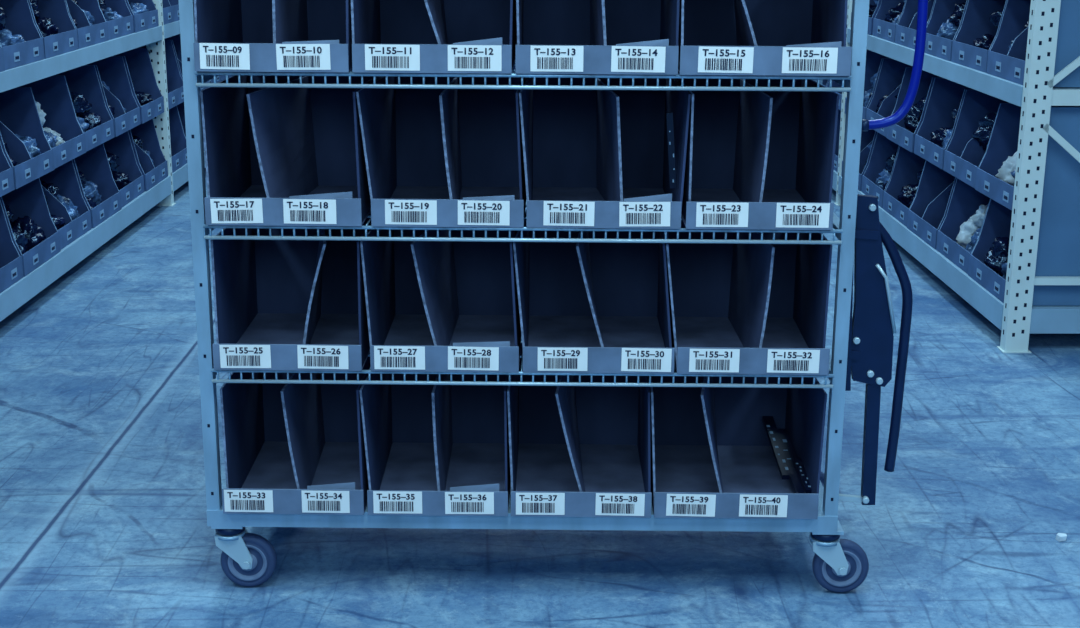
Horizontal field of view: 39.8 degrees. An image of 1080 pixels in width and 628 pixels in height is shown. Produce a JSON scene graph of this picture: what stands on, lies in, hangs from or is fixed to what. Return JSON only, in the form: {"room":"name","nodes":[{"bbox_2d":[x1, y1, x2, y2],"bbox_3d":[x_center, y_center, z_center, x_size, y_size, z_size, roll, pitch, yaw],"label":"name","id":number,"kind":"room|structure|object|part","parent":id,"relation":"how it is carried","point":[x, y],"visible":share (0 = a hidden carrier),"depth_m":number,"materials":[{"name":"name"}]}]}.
{"room":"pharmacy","nodes":[
{"label":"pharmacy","id":0,"kind":"room"},
{"bbox_2d":[0,71,1079,627],"bbox_3d":[0.000,0.008,5.903,18.000,0.001,19.000,0,15,0],"label":"floor","id":1,"kind":"structure","parent":0,"point":[103,506],"depth_m":3.88,"materials":[{"name":"concrete"}]},
{"bbox_2d":[0,0,232,321],"bbox_3d":[-2.314,-1.482,6.390,0.663,2.600,8.625,0,15,0],"label":"storage rack","id":2,"kind":"object","parent":1,"relation":"on","point":[93,129],"visible":0.93,"depth_m":6.62,"materials":[{"name":"metal"}]},
{"bbox_2d":[178,0,927,592],"bbox_3d":[0.042,-0.353,3.486,1.609,1.950,0.550,0,15,0],"label":"cart","id":3,"kind":"object","parent":1,"relation":"on","point":[862,343],"visible":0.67,"depth_m":3.34,"materials":[{"name":"metal"}]},
{"bbox_2d":[193,0,351,71],"bbox_3d":[-0.566,-0.713,3.350,0.328,0.286,0.481,0,15,0],"label":"bin","id":4,"kind":"object","parent":3,"relation":"on","point":[231,35],"visible":0.95,"depth_m":3.23,"materials":[{"name":"plastic"}]},
{"bbox_2d":[210,212,370,370],"bbox_3d":[-0.561,-0.074,3.521,0.333,0.286,0.481,0,15,0],"label":"bin","id":5,"kind":"object","parent":3,"relation":"on","point":[291,305],"visible":0.9,"depth_m":3.62,"materials":[{"name":"plastic"}]},
{"bbox_2d":[200,75,382,225],"bbox_3d":[-0.558,-0.392,3.436,0.347,0.286,0.481,0,15,0],"label":"bin","id":6,"kind":"object","parent":3,"relation":"on","point":[274,156],"visible":0.92,"depth_m":3.42,"materials":[{"name":"plastic"}]},
{"bbox_2d":[220,353,369,514],"bbox_3d":[-0.564,0.260,3.611,0.326,0.286,0.481,0,15,0],"label":"bin","id":7,"kind":"object","parent":3,"relation":"on","point":[289,448],"visible":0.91,"depth_m":3.61,"materials":[{"name":"plastic"}]},
{"bbox_2d":[351,0,516,73],"bbox_3d":[-0.227,-0.710,3.347,0.347,0.286,0.481,0,15,0],"label":"bin","id":8,"kind":"object","parent":3,"relation":"on","point":[389,36],"visible":0.99,"depth_m":3.31,"materials":[{"name":"plastic"}]},
{"bbox_2d":[359,374,510,515],"bbox_3d":[-0.240,0.262,3.608,0.339,0.286,0.481,0,15,0],"label":"bin","id":9,"kind":"object","parent":3,"relation":"on","point":[431,450],"visible":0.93,"depth_m":3.68,"materials":[{"name":"plastic"}]},
{"bbox_2d":[360,229,521,371],"bbox_3d":[-0.221,-0.071,3.518,0.352,0.286,0.481,0,15,0],"label":"bin","id":10,"kind":"object","parent":3,"relation":"on","point":[432,306],"visible":0.94,"depth_m":3.58,"materials":[{"name":"plastic"}]},
{"bbox_2d":[356,76,527,227],"bbox_3d":[-0.214,-0.389,3.433,0.363,0.286,0.481,0,15,0],"label":"bin","id":11,"kind":"object","parent":3,"relation":"on","point":[434,157],"visible":0.93,"depth_m":3.63,"materials":[{"name":"plastic"}]},
{"bbox_2d":[507,343,651,517],"bbox_3d":[0.092,0.265,3.605,0.331,0.286,0.481,0,15,0],"label":"bin","id":12,"kind":"object","parent":3,"relation":"on","point":[576,451],"visible":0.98,"depth_m":3.71,"materials":[{"name":"plastic"}]},
{"bbox_2d":[513,209,674,373],"bbox_3d":[0.122,-0.068,3.516,0.360,0.286,0.481,0,15,0],"label":"bin","id":13,"kind":"object","parent":3,"relation":"on","point":[584,307],"visible":0.95,"depth_m":3.71,"materials":[{"name":"plastic"}]},
{"bbox_2d":[516,0,679,74],"bbox_3d":[0.123,-0.707,3.345,0.349,0.286,0.481,0,15,0],"label":"bin","id":14,"kind":"object","parent":3,"relation":"on","point":[640,37],"visible":1,"depth_m":3.40,"materials":[{"name":"plastic"}]},
{"bbox_2d":[519,78,690,228],"bbox_3d":[0.141,-0.386,3.430,0.370,0.286,0.481,0,15,0],"label":"bin","id":15,"kind":"object","parent":3,"relation":"on","point":[593,158],"visible":0.97,"depth_m":3.63,"materials":[{"name":"plastic"}]},
{"bbox_2d":[666,113,675,187],"bbox_3d":[0.288,-0.358,3.265,0.026,0.166,0.008,1,15,1],"label":"metal strip","id":16,"kind":"object","parent":15,"relation":"in","point":[669,116],"visible":1,"depth_m":3.26,"materials":[{"name":"black metal"}]},
{"bbox_2d":[648,365,826,518],"bbox_3d":[0.452,0.268,3.602,0.399,0.286,0.481,0,15,0],"label":"bin","id":17,"kind":"object","parent":3,"relation":"on","point":[712,456],"visible":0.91,"depth_m":3.69,"materials":[{"name":"plastic"}]},
{"bbox_2d":[762,416,811,492],"bbox_3d":[0.602,0.355,3.630,0.055,0.089,0.404,0,15,-2],"label":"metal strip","id":18,"kind":"object","parent":17,"relation":"in","point":[791,468],"visible":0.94,"depth_m":3.62,"materials":[{"name":"black metal"}]},
{"bbox_2d":[664,220,831,374],"bbox_3d":[0.463,-0.065,3.513,0.367,0.286,0.481,0,15,0],"label":"bin","id":19,"kind":"object","parent":3,"relation":"on","point":[751,309],"visible":0.94,"depth_m":3.58,"materials":[{"name":"plastic"}]},
{"bbox_2d":[674,79,838,229],"bbox_3d":[0.482,-0.383,3.427,0.325,0.286,0.481,0,15,0],"label":"bin","id":20,"kind":"object","parent":3,"relation":"on","point":[763,160],"visible":0.94,"depth_m":3.54,"materials":[{"name":"plastic"}]},
{"bbox_2d":[678,0,851,75],"bbox_3d":[0.479,-0.704,3.341,0.360,0.286,0.481,0,15,0],"label":"bin","id":21,"kind":"object","parent":3,"relation":"on","point":[716,37],"visible":0.98,"depth_m":3.29,"materials":[{"name":"plastic"}]},
{"bbox_3d":[0.733,-0.700,3.149,0.180,0.628,0.025,0,15,0],"label":"push handle","id":22,"kind":"part","parent":3,"relation":"part of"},
{"bbox_2d":[822,0,1079,352],"bbox_3d":[1.970,-1.860,7.899,0.663,2.600,5.775,0,15,-1],"label":"storage rack","id":23,"kind":"object","parent":1,"relation":"on","point":[979,181],"visible":0.85,"depth_m":5.84,"materials":[{"name":"metal"}]},
{"bbox_2d":[1056,533,1066,540],"bbox_3d":[1.333,0.570,3.808,0.028,0.013,0.025,0,15,0],"label":"paper scrap","id":24,"kind":"object","parent":1,"relation":"on","point":[1060,536],"visible":1,"depth_m":3.80,"materials":[{"name":"white paper"}]}
]}

